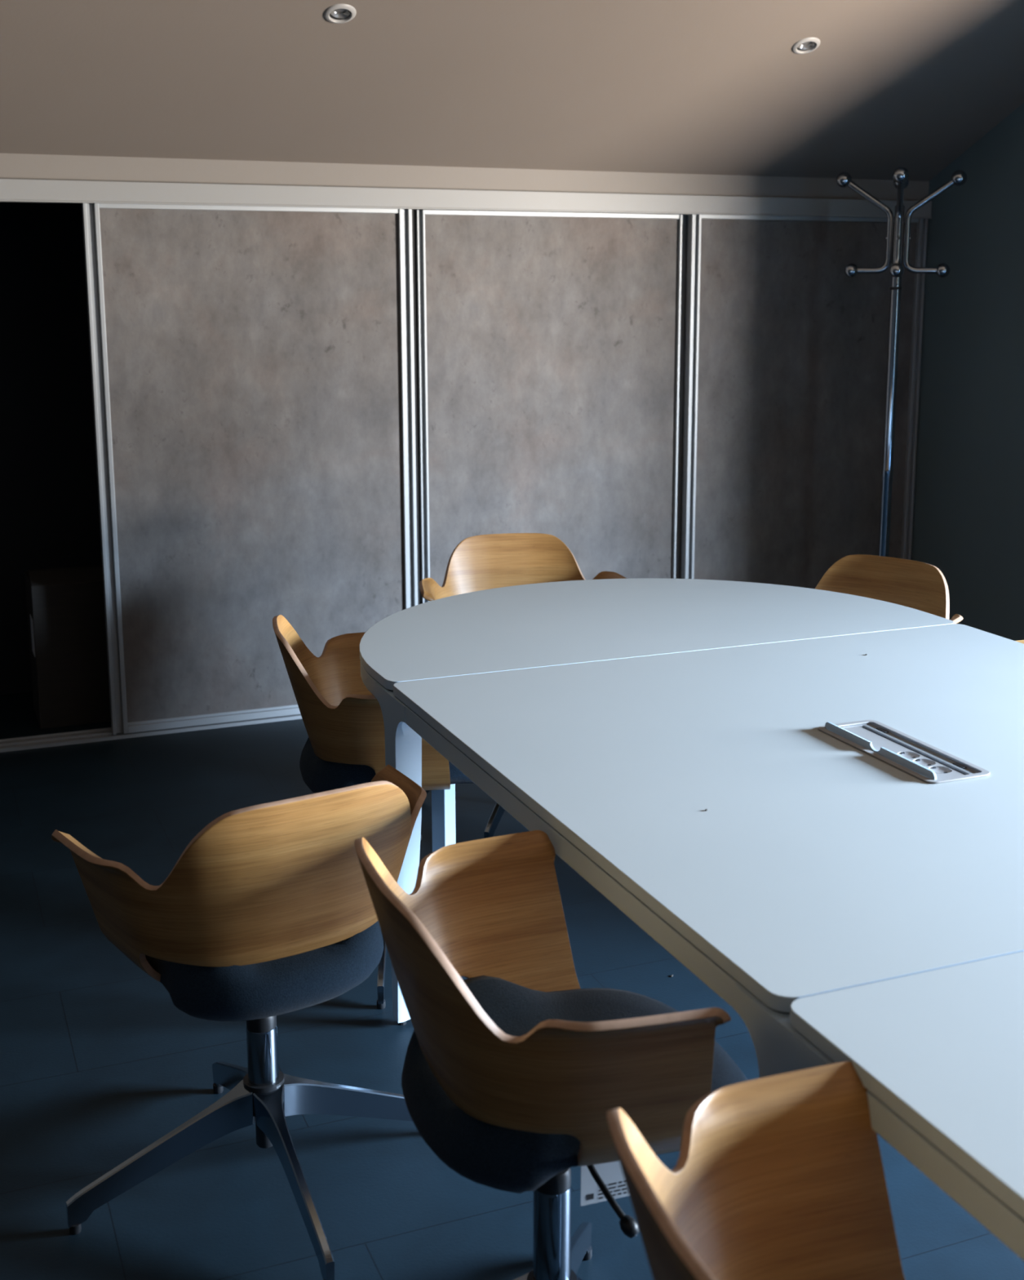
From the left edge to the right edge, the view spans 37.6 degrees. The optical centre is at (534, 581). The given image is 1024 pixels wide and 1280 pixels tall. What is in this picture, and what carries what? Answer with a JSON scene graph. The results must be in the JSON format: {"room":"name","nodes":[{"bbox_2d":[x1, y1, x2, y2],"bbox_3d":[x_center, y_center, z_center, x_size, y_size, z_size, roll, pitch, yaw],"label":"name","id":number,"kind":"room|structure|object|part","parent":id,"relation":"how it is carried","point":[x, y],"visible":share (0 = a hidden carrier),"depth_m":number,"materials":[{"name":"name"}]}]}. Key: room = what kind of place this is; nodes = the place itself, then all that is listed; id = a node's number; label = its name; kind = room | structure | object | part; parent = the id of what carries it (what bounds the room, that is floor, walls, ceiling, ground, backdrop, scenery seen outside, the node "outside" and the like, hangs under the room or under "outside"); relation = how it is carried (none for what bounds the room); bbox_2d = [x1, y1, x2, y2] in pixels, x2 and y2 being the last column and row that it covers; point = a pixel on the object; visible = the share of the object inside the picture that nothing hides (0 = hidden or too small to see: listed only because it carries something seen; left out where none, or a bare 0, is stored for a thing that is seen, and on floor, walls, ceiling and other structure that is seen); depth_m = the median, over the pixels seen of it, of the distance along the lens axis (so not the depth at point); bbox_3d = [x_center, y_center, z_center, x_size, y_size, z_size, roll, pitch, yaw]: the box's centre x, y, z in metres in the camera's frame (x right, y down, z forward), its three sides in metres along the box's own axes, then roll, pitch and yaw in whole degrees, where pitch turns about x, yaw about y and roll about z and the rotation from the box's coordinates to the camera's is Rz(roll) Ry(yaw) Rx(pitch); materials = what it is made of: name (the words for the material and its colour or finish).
{"room":"office","nodes":[
{"label":"office","id":0,"kind":"room"},
{"bbox_2d":[0,153,928,694],"bbox_3d":[-1.224,-0.509,5.383,5.870,1.900,0.808,-5,12,-22],"label":"wall","id":1,"kind":"structure","parent":0,"point":[50,511],"depth_m":5.43,"materials":[{"name":"paint"}]},
{"bbox_2d":[0,714,302,752],"bbox_3d":[-0.547,0.442,5.441,4.520,0.012,0.110,-5,12,-22],"label":"trim","id":2,"kind":"structure","parent":1,"relation":"attached to","point":[101,734],"depth_m":5.05,"materials":[{"name":"silver metal"}]},
{"bbox_2d":[81,203,417,734],"bbox_3d":[-0.920,-0.379,5.091,1.080,1.734,0.034,-5,12,-22],"label":"sliding door","id":3,"kind":"structure","parent":1,"relation":"in","point":[253,367],"depth_m":5.06,"materials":[{"name":"concrete"}]},
{"bbox_3d":[-0.918,0.455,5.258,0.984,0.034,0.030,-5,12,-22],"label":"rail","id":4,"kind":"part","parent":3,"relation":"part of","materials":[{"name":"silver metal"}]},
{"bbox_3d":[-0.919,-1.222,4.925,0.984,0.016,0.026,-5,12,-22],"label":"rail","id":5,"kind":"part","parent":3,"relation":"part of","materials":[{"name":"silver metal"}]},
{"bbox_2d":[0,178,932,218],"bbox_3d":[-0.552,-1.298,5.105,4.520,0.068,0.134,-5,12,-22],"label":"trim","id":6,"kind":"structure","parent":1,"relation":"attached to","point":[11,190],"depth_m":5.11,"materials":[{"name":"grey paint"}]},
{"bbox_2d":[412,209,688,604],"bbox_3d":[0.072,-0.469,5.544,1.098,1.734,0.034,-5,12,-22],"label":"sliding door","id":7,"kind":"structure","parent":1,"relation":"in","point":[549,348],"depth_m":5.49,"materials":[{"name":"concrete"}]},
{"bbox_3d":[0.075,-1.312,5.379,0.990,0.016,0.026,-5,12,-22],"label":"rail","id":8,"kind":"part","parent":7,"relation":"part of","materials":[{"name":"silver metal"}]},
{"bbox_2d":[681,214,928,588],"bbox_3d":[1.058,-0.540,5.897,1.049,1.734,0.034,-5,12,-22],"label":"sliding door","id":9,"kind":"structure","parent":1,"relation":"in","point":[787,352],"depth_m":5.84,"materials":[{"name":"concrete"}]},
{"bbox_3d":[1.057,-1.383,5.730,0.969,0.016,0.026,-5,12,-22],"label":"rail","id":10,"kind":"part","parent":9,"relation":"part of","materials":[{"name":"silver metal"}]},
{"bbox_2d":[0,691,1023,1279],"bbox_3d":[0.464,1.201,1.984,6.370,0.120,9.000,-5,12,-22],"label":"floor","id":11,"kind":"structure","parent":0,"point":[99,1061],"depth_m":2.86,"materials":[{"name":"carpet"}]},
{"bbox_2d":[24,564,111,728],"bbox_3d":[-1.620,0.211,5.275,0.272,0.529,0.280,-5,12,-22],"label":"cabinet","id":12,"kind":"object","parent":11,"relation":"on","point":[66,611],"visible":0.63,"depth_m":5.15,"materials":[{"name":"brown wood"}]},
{"bbox_2d":[51,764,426,1279],"bbox_3d":[-0.454,0.647,2.510,0.536,0.760,0.557,3,12,16],"label":"swivel armchair","id":13,"kind":"object","parent":11,"relation":"on","point":[268,912],"visible":0.94,"depth_m":2.31,"materials":[{"name":"brown wood"}]},
{"bbox_3d":[-0.612,0.940,2.474,0.310,0.172,0.054,-6,13,-26],"label":"leg","id":14,"kind":"part","parent":13,"relation":"part of","materials":[{"name":"silver metal"}]},
{"bbox_3d":[-0.534,0.893,2.704,0.054,0.172,0.310,-6,13,-26],"label":"leg","id":15,"kind":"part","parent":13,"relation":"part of","materials":[{"name":"silver metal"}]},
{"bbox_2d":[145,920,383,1021],"bbox_3d":[-0.475,0.604,2.516,0.374,0.183,0.451,-7,13,-33],"label":"seat cushion","id":16,"kind":"object","parent":13,"relation":"on","point":[300,968],"depth_m":2.32,"materials":[{"name":"black fabric"}]},
{"bbox_3d":[-0.377,0.955,2.397,0.054,0.172,0.310,-6,13,-26],"label":"leg","id":17,"kind":"part","parent":13,"relation":"part of","materials":[{"name":"silver metal"}]},
{"bbox_3d":[-0.299,0.909,2.628,0.310,0.172,0.054,-6,13,-26],"label":"leg","id":18,"kind":"part","parent":13,"relation":"part of","materials":[{"name":"silver metal"}]},
{"bbox_2d":[272,614,475,1008],"bbox_3d":[-0.325,0.462,3.410,0.557,0.769,0.536,9,14,37],"label":"swivel armchair","id":19,"kind":"object","parent":11,"relation":"on","point":[344,746],"visible":0.48,"depth_m":3.21,"materials":[{"name":"brown wood"}]},
{"bbox_3d":[-0.330,0.774,3.302,0.054,0.172,0.310,-1,11,-3],"label":"leg","id":20,"kind":"part","parent":19,"relation":"part of","materials":[{"name":"silver metal"}]},
{"bbox_2d":[299,737,475,793],"bbox_3d":[-0.304,0.414,3.415,0.451,0.183,0.374,-2,12,-12],"label":"seat cushion","id":21,"kind":"object","parent":19,"relation":"on","point":[323,767],"depth_m":3.23,"materials":[{"name":"black fabric"}]},
{"bbox_2d":[419,533,627,838],"bbox_3d":[-0.036,0.285,4.275,0.605,0.777,0.514,-5,12,-24],"label":"swivel armchair","id":22,"kind":"object","parent":11,"relation":"on","point":[480,562],"visible":0.24,"depth_m":4.42,"materials":[{"name":"brown wood"}]},
{"bbox_3d":[-0.082,0.599,4.178,0.054,0.172,0.310,4,12,17],"label":"leg","id":23,"kind":"part","parent":22,"relation":"part of","materials":[{"name":"silver metal"}]},
{"bbox_2d":[355,830,748,1279],"bbox_3d":[0.035,0.730,1.976,0.512,0.807,0.605,-7,13,-31],"label":"swivel armchair","id":24,"kind":"object","parent":11,"relation":"on","point":[513,1070],"visible":0.94,"depth_m":1.80,"materials":[{"name":"brown wood"}]},
{"bbox_3d":[-0.148,1.020,2.071,0.310,0.172,0.054,2,12,10],"label":"leg","id":25,"kind":"part","parent":24,"relation":"part of","materials":[{"name":"silver metal"}]},
{"bbox_2d":[401,975,748,1193],"bbox_3d":[0.057,0.663,1.979,0.451,0.183,0.374,-4,12,-19],"label":"seat cushion","id":26,"kind":"object","parent":24,"relation":"on","point":[487,1143],"depth_m":1.86,"materials":[{"name":"black fabric"}]},
{"bbox_3d":[0.056,0.993,2.209,0.054,0.172,0.310,2,12,10],"label":"leg","id":27,"kind":"part","parent":24,"relation":"part of","materials":[{"name":"silver metal"}]},
{"bbox_3d":[0.083,0.762,1.919,0.013,0.073,0.114,-8,14,-35],"label":"height lever","id":28,"kind":"part","parent":24,"relation":"part of","materials":[{"name":"black plastic"}]},
{"bbox_3d":[0.119,0.806,1.881,0.022,0.025,0.027,-4,12,-19],"label":"lever knob","id":29,"kind":"part","parent":24,"relation":"part of","materials":[{"name":"black plastic"}]},
{"bbox_2d":[360,577,1023,1261],"bbox_3d":[0.750,0.694,2.349,1.377,0.730,3.698,-5,12,-22],"label":"conference table","id":30,"kind":"object","parent":11,"relation":"on","point":[847,904],"visible":0.94,"depth_m":2.34,"materials":[{"name":"white laminate"}]},
{"bbox_3d":[-0.259,0.561,3.048,0.060,0.694,0.194,-5,12,-22],"label":"leg","id":31,"kind":"part","parent":30,"relation":"part of","materials":[{"name":"white metal"}]},
{"bbox_3d":[-0.209,0.475,3.463,0.038,0.699,0.046,7,13,30],"label":"leg","id":32,"kind":"part","parent":30,"relation":"part of","materials":[{"name":"white metal"}]},
{"bbox_3d":[0.297,0.823,1.738,0.060,0.694,0.194,-5,12,-22],"label":"leg","id":33,"kind":"part","parent":30,"relation":"part of","materials":[{"name":"white metal"}]},
{"bbox_2d":[817,720,990,783],"bbox_3d":[0.616,0.292,2.537,0.124,0.045,0.330,-5,12,-22],"label":"power outlet","id":34,"kind":"object","parent":30,"relation":"attached to","point":[925,764],"visible":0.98,"depth_m":2.52,"materials":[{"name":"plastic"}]},
{"bbox_2d":[897,751,919,758],"bbox_3d":[0.626,0.291,2.516,0.037,0.003,0.037,2,11,9],"label":"socket","id":35,"kind":"object","parent":34,"relation":"attached to","point":[906,754],"depth_m":2.52,"materials":[{"name":"silver plastic"}]},
{"bbox_2d":[842,723,980,773],"bbox_3d":[0.616,0.300,2.538,0.101,0.030,0.307,-5,12,-22],"label":"tray","id":36,"kind":"object","parent":34,"relation":"on","point":[908,756],"depth_m":2.53,"materials":[{"name":"grey metal"}]},
{"bbox_2d":[913,758,935,765],"bbox_3d":[0.642,0.299,2.478,0.037,0.003,0.037,8,14,34],"label":"socket","id":37,"kind":"object","parent":34,"relation":"attached to","point":[923,762],"depth_m":2.49,"materials":[{"name":"silver plastic"}]},
{"bbox_2d":[928,765,951,773],"bbox_3d":[0.658,0.307,2.440,0.037,0.003,0.037,8,14,34],"label":"socket","id":38,"kind":"object","parent":34,"relation":"attached to","point":[937,769],"depth_m":2.45,"materials":[{"name":"silver plastic"}]},
{"bbox_2d":[607,1061,905,1279],"bbox_3d":[0.327,0.860,1.287,0.557,0.823,0.536,8,14,34],"label":"swivel armchair","id":39,"kind":"object","parent":11,"relation":"on","point":[781,1176],"visible":0.99,"depth_m":1.47,"materials":[{"name":"brown wood"}]},
{"bbox_2d":[815,554,963,623],"bbox_3d":[0.823,0.346,3.989,0.601,0.768,0.510,9,15,39],"label":"swivel armchair","id":40,"kind":"object","parent":11,"relation":"on","point":[916,584],"visible":0.09,"depth_m":4.08,"materials":[{"name":"brown wood"}]},
{"bbox_2d":[836,166,967,556],"bbox_3d":[1.304,-0.532,5.527,0.340,1.888,0.340,-7,13,-31],"label":"coat stand","id":41,"kind":"object","parent":11,"relation":"on","point":[900,175],"visible":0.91,"depth_m":5.41,"materials":[{"name":"silver metal"}]},
{"bbox_3d":[1.202,-1.274,5.403,0.172,0.330,0.022,3,12,13],"label":"hook arm","id":42,"kind":"part","parent":41,"relation":"part of","materials":[{"name":"silver metal"}]},
{"bbox_3d":[1.280,-1.250,5.279,0.022,0.330,0.172,3,12,13],"label":"hook arm","id":43,"kind":"part","parent":41,"relation":"part of","materials":[{"name":"silver metal"}]},
{"bbox_3d":[1.406,-1.265,5.356,0.172,0.330,0.022,3,12,13],"label":"hook arm","id":44,"kind":"part","parent":41,"relation":"part of","materials":[{"name":"silver metal"}]},
{"bbox_2d":[1016,640,1023,644],"bbox_3d":[1.313,0.467,3.410,0.515,0.760,0.605,-9,14,-38],"label":"swivel armchair","id":45,"kind":"object","parent":11,"relation":"on","point":[1019,641],"visible":0.02,"depth_m":3.59,"materials":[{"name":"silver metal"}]},
{"bbox_2d":[0,0,1023,181],"bbox_3d":[0.623,-1.462,1.061,6.370,2.118,8.174,-5,12,-22],"label":"ceiling","id":46,"kind":"structure","parent":0,"point":[677,86],"depth_m":4.67,"materials":[{"name":"paint"}]},
{"bbox_2d":[324,4,356,23],"bbox_3d":[-0.540,-1.597,4.178,0.087,0.080,0.087,5,12,23],"label":"recessed light","id":47,"kind":"object","parent":46,"relation":"in","point":[338,12],"visible":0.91,"depth_m":4.19,"materials":[{"name":"grey plastic"}]},
{"bbox_2d":[791,37,820,54],"bbox_3d":[0.859,-1.711,4.749,0.087,0.080,0.087,5,12,23],"label":"recessed light","id":48,"kind":"object","parent":46,"relation":"in","point":[805,46],"visible":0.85,"depth_m":4.76,"materials":[{"name":"grey plastic"}]},
{"bbox_2d":[911,102,1023,640],"bbox_3d":[3.136,-0.785,2.297,0.100,3.652,8.036,-5,12,-22],"label":"wall","id":49,"kind":"structure","parent":0,"point":[968,525],"depth_m":5.73,"materials":[{"name":"paint"}]}
]}

